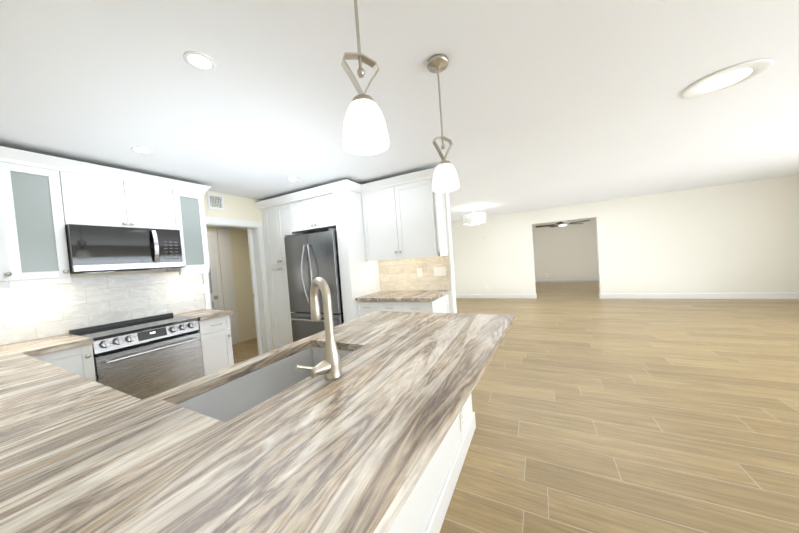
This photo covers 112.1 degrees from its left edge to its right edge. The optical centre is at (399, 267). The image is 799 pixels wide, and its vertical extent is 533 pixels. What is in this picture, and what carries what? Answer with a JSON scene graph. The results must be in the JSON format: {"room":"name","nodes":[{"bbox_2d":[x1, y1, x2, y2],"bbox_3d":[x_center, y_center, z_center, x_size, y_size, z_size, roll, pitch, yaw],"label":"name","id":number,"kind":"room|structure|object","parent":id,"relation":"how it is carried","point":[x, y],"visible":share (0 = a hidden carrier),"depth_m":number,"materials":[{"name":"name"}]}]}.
{"room":"kitchen","nodes":[
{"label":"kitchen","id":0,"kind":"room"},
{"bbox_2d":[0,161,276,349],"bbox_3d":[-2.708,0.234,3.248,0.130,2.460,3.880,-3,2,27],"label":"wall","id":1,"kind":"structure","parent":0,"point":[240,208],"depth_m":3.84,"materials":[{"name":"beige paint"}]},
{"bbox_2d":[0,146,35,281],"bbox_3d":[-3.095,-0.377,1.753,0.615,0.990,0.681,-3,2,27],"label":"upper cabinet","id":2,"kind":"object","parent":1,"relation":"attached to","point":[17,260],"depth_m":2.04,"materials":[{"name":"white wood"}]},
{"bbox_2d":[24,151,71,281],"bbox_3d":[-3.011,-0.396,2.163,0.389,0.990,0.351,-3,2,27],"label":"upper cabinet","id":3,"kind":"object","parent":1,"relation":"attached to","point":[40,207],"depth_m":2.18,"materials":[{"name":"white wood"}]},
{"bbox_2d":[0,271,205,344],"bbox_3d":[-2.991,0.339,2.534,0.008,0.503,2.077,-3,2,27],"label":"wall tile","id":4,"kind":"structure","parent":1,"relation":"attached to","point":[27,313],"depth_m":2.58,"materials":[{"name":"white tile"}]},
{"bbox_2d":[64,158,179,229],"bbox_3d":[-2.795,-0.651,2.674,0.328,0.545,0.781,-3,2,27],"label":"upper cabinet","id":5,"kind":"object","parent":1,"relation":"attached to","point":[132,200],"depth_m":2.55,"materials":[{"name":"white wood"}]},
{"bbox_2d":[65,224,182,273],"bbox_3d":[-2.702,-0.174,2.659,0.459,0.414,0.777,-3,2,27],"label":"over-the-range microwave","id":6,"kind":"object","parent":5,"relation":"attached to","point":[96,249],"visible":0.98,"depth_m":2.50,"materials":[{"name":"silver metal"}]},
{"bbox_2d":[166,179,209,273],"bbox_3d":[-2.530,-0.463,3.165,0.328,0.990,0.306,-3,2,27],"label":"upper cabinet","id":7,"kind":"object","parent":1,"relation":"attached to","point":[190,211],"depth_m":3.09,"materials":[{"name":"white wood"}]},
{"bbox_2d":[207,193,224,209],"bbox_3d":[-2.484,-0.895,3.640,0.017,0.205,0.207,-3,2,27],"label":"air vent","id":8,"kind":"object","parent":1,"relation":"in","point":[215,201],"visible":1,"depth_m":3.63,"materials":[{"name":"white metal"}]},
{"bbox_2d":[202,216,272,353],"bbox_3d":[-2.357,0.362,3.891,0.148,2.115,0.901,-3,2,27],"label":"door frame","id":9,"kind":"structure","parent":1,"relation":"attached to","point":[261,275],"depth_m":4.21,"materials":[{"name":"white wood"}]},
{"bbox_2d":[247,229,262,355],"bbox_3d":[-2.281,0.373,4.244,0.038,2.040,0.054,-3,2,27],"label":"pocket door edge","id":10,"kind":"object","parent":1,"relation":"attached to","point":[255,293],"visible":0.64,"depth_m":4.23,"materials":[{"name":"white wood"}]},
{"bbox_2d":[206,227,261,344],"bbox_3d":[-2.699,0.285,6.109,0.130,2.180,8.700,-3,2,27],"label":"wall","id":11,"kind":"structure","parent":0,"point":[243,283],"depth_m":5.25,"materials":[{"name":"beige paint"}]},
{"bbox_2d":[207,228,239,344],"bbox_3d":[-3.354,0.378,4.585,0.097,2.165,1.115,-3,2,27],"label":"hall door","id":12,"kind":"structure","parent":11,"relation":"in","point":[224,289],"depth_m":4.92,"materials":[{"name":"white paint"}]},
{"bbox_2d":[0,0,798,229],"bbox_3d":[2.347,-1.325,4.783,10.600,0.380,15.750,-3,2,27],"label":"ceiling","id":13,"kind":"structure","parent":0,"point":[545,104],"depth_m":1.75,"materials":[{"name":"white paint"}]},
{"bbox_2d":[131,147,152,153],"bbox_3d":[-2.196,-1.002,2.292,0.136,0.006,0.136,-3,2,27],"label":"recessed light","id":14,"kind":"object","parent":13,"relation":"in","point":[142,150],"visible":1,"depth_m":2.29,"materials":[{"name":"white"}]},
{"bbox_2d":[183,51,215,70],"bbox_3d":[-1.025,-1.059,1.381,0.136,0.006,0.136,-3,2,27],"label":"recessed light","id":15,"kind":"object","parent":13,"relation":"in","point":[202,61],"visible":1,"depth_m":1.38,"materials":[{"name":"white"}]},
{"bbox_2d":[287,178,298,180],"bbox_3d":[-1.327,-1.098,3.348,0.136,0.006,0.136,-3,2,27],"label":"recessed light","id":16,"kind":"object","parent":13,"relation":"in","point":[292,179],"visible":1,"depth_m":3.35,"materials":[{"name":"white"}]},
{"bbox_2d":[341,0,388,154],"bbox_3d":[-0.135,-0.756,0.880,0.152,0.708,0.152,-3,2,27],"label":"pendant light","id":17,"kind":"object","parent":13,"relation":"hanging from","point":[365,132],"visible":1,"depth_m":0.86,"materials":[{"name":"white glass"}]},
{"bbox_2d":[426,54,458,191],"bbox_3d":[0.239,-0.803,1.526,0.152,0.708,0.152,-3,2,27],"label":"pendant light","id":18,"kind":"object","parent":13,"relation":"hanging from","point":[445,177],"visible":1,"depth_m":1.50,"materials":[{"name":"white glass"}]},
{"bbox_2d":[463,207,485,225],"bbox_3d":[1.752,-1.202,6.320,0.520,0.431,0.520,-3,2,27],"label":"drum ceiling light","id":19,"kind":"object","parent":13,"relation":"hanging from","point":[473,218],"visible":1,"depth_m":6.12,"materials":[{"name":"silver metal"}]},
{"bbox_2d":[536,220,589,227],"bbox_3d":[5.055,-1.509,8.418,1.439,0.430,1.462,-3,2,27],"label":"ceiling fan","id":20,"kind":"object","parent":13,"relation":"hanging from","point":[562,223],"visible":0.81,"depth_m":8.35,"materials":[{"name":"silver metal"}]},
{"bbox_2d":[681,59,772,98],"bbox_3d":[2.282,-1.314,1.893,0.410,0.010,0.410,-3,2,27],"label":"recessed light","id":21,"kind":"object","parent":13,"relation":"in","point":[728,78],"visible":1,"depth_m":1.87,"materials":[{"name":"white"}]},
{"bbox_2d":[357,178,456,312],"bbox_3d":[-0.546,0.046,4.230,2.820,2.460,0.140,-3,2,27],"label":"wall","id":22,"kind":"structure","parent":0,"point":[452,300],"depth_m":3.55,"materials":[{"name":"white paint"}]},
{"bbox_2d":[361,178,447,261],"bbox_3d":[0.048,-0.589,3.597,1.071,0.940,0.360,-3,2,27],"label":"upper cabinet","id":23,"kind":"object","parent":22,"relation":"attached to","point":[406,221],"visible":0.9,"depth_m":3.44,"materials":[{"name":"white wood"}]},
{"bbox_2d":[378,254,450,290],"bbox_3d":[0.178,0.069,3.773,1.078,0.503,0.008,-3,2,27],"label":"wall tile","id":24,"kind":"structure","parent":22,"relation":"attached to","point":[398,275],"depth_m":3.76,"materials":[{"name":"beige tile"}]},
{"bbox_2d":[417,268,421,276],"bbox_3d":[0.276,0.065,3.711,0.072,0.118,0.008,-3,2,27],"label":"electrical outlet","id":25,"kind":"object","parent":24,"relation":"attached to","point":[419,272],"visible":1,"depth_m":3.71,"materials":[{"name":"white plastic"}]},
{"bbox_2d":[434,267,445,275],"bbox_3d":[0.536,0.050,3.576,0.165,0.118,0.009,-3,2,27],"label":"light switch","id":26,"kind":"object","parent":24,"relation":"attached to","point":[439,271],"visible":1,"depth_m":3.57,"materials":[{"name":"white plastic"}]},
{"bbox_2d":[387,394,471,532],"bbox_3d":[-0.014,0.900,1.137,0.120,0.873,2.250,-3,2,27],"label":"wall","id":27,"kind":"structure","parent":0,"point":[414,514],"depth_m":1.31,"materials":[{"name":"white paint"}]},
{"bbox_2d":[424,411,475,532],"bbox_3d":[0.023,1.270,1.151,0.135,0.130,2.265,-3,2,27],"label":"baseboard","id":28,"kind":"structure","parent":27,"relation":"attached to","point":[436,519],"depth_m":1.53,"materials":[{"name":"white wood"}]},
{"bbox_2d":[460,409,463,431],"bbox_3d":[0.425,1.034,1.827,0.008,0.118,0.072,-3,2,27],"label":"outlet","id":29,"kind":"object","parent":27,"relation":"attached to","point":[461,420],"visible":1,"depth_m":1.81,"materials":[{"name":"white plastic"}]},
{"bbox_2d":[232,281,798,532],"bbox_3d":[2.521,1.067,4.857,10.600,0.060,15.750,-3,2,27],"label":"floor","id":30,"kind":"structure","parent":0,"point":[593,411],"depth_m":2.10,"materials":[{"name":"brown wood"}]},
{"bbox_2d":[32,344,95,381],"bbox_3d":[-2.789,1.069,2.191,0.610,0.872,0.307,-3,2,27],"label":"base cabinet","id":31,"kind":"object","parent":30,"relation":"on","point":[79,360],"depth_m":2.09,"materials":[{"name":"white wood"}]},
{"bbox_2d":[69,313,203,399],"bbox_3d":[-2.498,0.998,2.642,0.663,0.945,0.766,-3,2,27],"label":"range","id":32,"kind":"object","parent":30,"relation":"on","point":[144,358],"visible":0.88,"depth_m":2.50,"materials":[{"name":"silver metal"}]},
{"bbox_2d":[198,315,233,375],"bbox_3d":[-2.295,1.003,3.152,0.610,0.872,0.319,-3,2,27],"label":"base cabinet","id":33,"kind":"object","parent":30,"relation":"on","point":[216,344],"depth_m":3.00,"materials":[{"name":"white wood"}]},
{"bbox_2d":[262,193,335,347],"bbox_3d":[-1.279,0.176,4.181,1.548,2.310,0.628,-3,2,27],"label":"tall cabinet","id":34,"kind":"object","parent":30,"relation":"on","point":[309,216],"visible":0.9,"depth_m":4.11,"materials":[{"name":"white wood"}]},
{"bbox_2d":[255,167,435,209],"bbox_3d":[-0.802,-1.056,3.811,2.856,0.101,0.700,-3,2,27],"label":"crown molding","id":35,"kind":"structure","parent":34,"relation":"on","point":[322,190],"depth_m":3.54,"materials":[{"name":"white wood"}]},
{"bbox_2d":[284,228,343,341],"bbox_3d":[-1.038,0.407,3.936,0.890,1.830,0.792,-3,2,27],"label":"refrigerator","id":36,"kind":"object","parent":30,"relation":"on","point":[311,257],"visible":0.56,"depth_m":3.63,"materials":[{"name":"silver metal"}]},
{"bbox_2d":[333,188,380,322],"bbox_3d":[-0.532,0.135,3.755,0.168,2.310,0.698,-3,2,27],"label":"panel","id":37,"kind":"object","parent":30,"relation":"on","point":[359,276],"visible":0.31,"depth_m":3.48,"materials":[{"name":"white wood"}]},
{"bbox_2d":[357,294,448,317],"bbox_3d":[0.076,0.819,3.520,1.053,0.873,0.643,-3,2,27],"label":"base cabinet","id":38,"kind":"object","parent":30,"relation":"on","point":[440,305],"visible":0.29,"depth_m":3.27,"materials":[{"name":"white wood"}]},
{"bbox_2d":[355,290,448,301],"bbox_3d":[0.043,0.362,3.507,1.053,0.040,0.640,-3,2,27],"label":"countertop","id":39,"kind":"structure","parent":38,"relation":"on","point":[424,296],"depth_m":3.36,"materials":[{"name":"stone"}]},
{"bbox_3d":[-1.881,1.034,1.214,1.895,0.873,0.659,-3,2,27],"label":"base cabinet","id":40,"kind":"object","parent":30,"relation":"on","visible":0},
{"bbox_2d":[6,334,92,352],"bbox_3d":[-2.816,0.613,2.157,0.638,0.040,0.333,-3,2,27],"label":"countertop","id":41,"kind":"structure","parent":40,"relation":"on","point":[64,341],"depth_m":2.11,"materials":[{"name":"stone"}]},
{"bbox_2d":[0,345,383,532],"bbox_3d":[-1.738,0.567,1.089,3.536,0.040,0.628,-3,2,27],"label":"countertop","id":42,"kind":"structure","parent":40,"relation":"on","point":[79,454],"depth_m":0.62,"materials":[{"name":"stone"}]},
{"bbox_2d":[173,309,232,320],"bbox_3d":[-2.310,0.545,3.142,0.638,0.040,0.343,-3,2,27],"label":"countertop","id":43,"kind":"structure","parent":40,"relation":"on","point":[203,314],"depth_m":3.07,"materials":[{"name":"stone"}]},
{"bbox_2d":[140,311,375,400],"bbox_3d":[-0.553,0.462,1.712,0.080,0.040,1.628,-3,2,27],"label":"countertop","id":44,"kind":"structure","parent":40,"relation":"on","point":[198,386],"depth_m":1.25,"materials":[{"name":"stone"}]},
{"bbox_2d":[208,312,514,532],"bbox_3d":[0.143,0.422,1.351,0.690,0.040,1.628,-3,2,27],"label":"countertop","id":45,"kind":"structure","parent":40,"relation":"on","point":[353,448],"depth_m":0.85,"materials":[{"name":"stone"}]},
{"bbox_2d":[177,346,353,422],"bbox_3d":[-0.521,0.605,1.236,0.416,0.217,0.756,-3,2,27],"label":"sink basin","id":46,"kind":"object","parent":45,"relation":"in","point":[229,401],"visible":0.12,"depth_m":1.31,"materials":[{"name":"silver metal"}]},
{"bbox_2d":[295,277,341,379],"bbox_3d":[-0.353,0.243,1.088,0.192,0.402,0.240,-3,2,27],"label":"faucet","id":47,"kind":"object","parent":45,"relation":"on","point":[329,367],"visible":1,"depth_m":1.07,"materials":[{"name":"silver metal"}]},
{"bbox_2d":[308,311,423,349],"bbox_3d":[-0.165,0.426,1.932,0.390,0.040,0.878,-3,2,27],"label":"countertop","id":48,"kind":"structure","parent":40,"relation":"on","point":[360,331],"depth_m":1.83,"materials":[{"name":"stone"}]},
{"bbox_2d":[532,217,598,279],"bbox_3d":[6.531,-0.669,10.607,6.800,2.460,0.130,-3,2,27],"label":"wall","id":49,"kind":"structure","parent":0,"point":[568,251],"depth_m":10.52,"materials":[{"name":"beige paint"}]},
{"bbox_2d":[535,278,598,282],"bbox_3d":[6.583,0.497,10.579,6.540,0.130,0.015,-3,2,27],"label":"baseboard","id":50,"kind":"structure","parent":49,"relation":"attached to","point":[580,279],"depth_m":10.55,"materials":[{"name":"white wood"}]},
{"bbox_2d":[451,175,798,293],"bbox_3d":[4.922,-0.438,6.966,8.130,2.460,0.130,-3,2,27],"label":"wall","id":51,"kind":"structure","parent":0,"point":[741,237],"depth_m":6.20,"materials":[{"name":"beige paint"}]},
{"bbox_2d":[456,294,536,298],"bbox_3d":[2.661,0.859,8.137,2.655,0.130,0.015,-3,2,27],"label":"baseboard","id":52,"kind":"structure","parent":51,"relation":"attached to","point":[528,296],"depth_m":7.99,"materials":[{"name":"white wood"}]},
{"bbox_2d":[599,292,798,298],"bbox_3d":[6.847,0.622,5.967,3.905,0.130,0.015,-3,2,27],"label":"baseboard","id":53,"kind":"structure","parent":51,"relation":"attached to","point":[791,295],"depth_m":6.02,"materials":[{"name":"white wood"}]}
]}

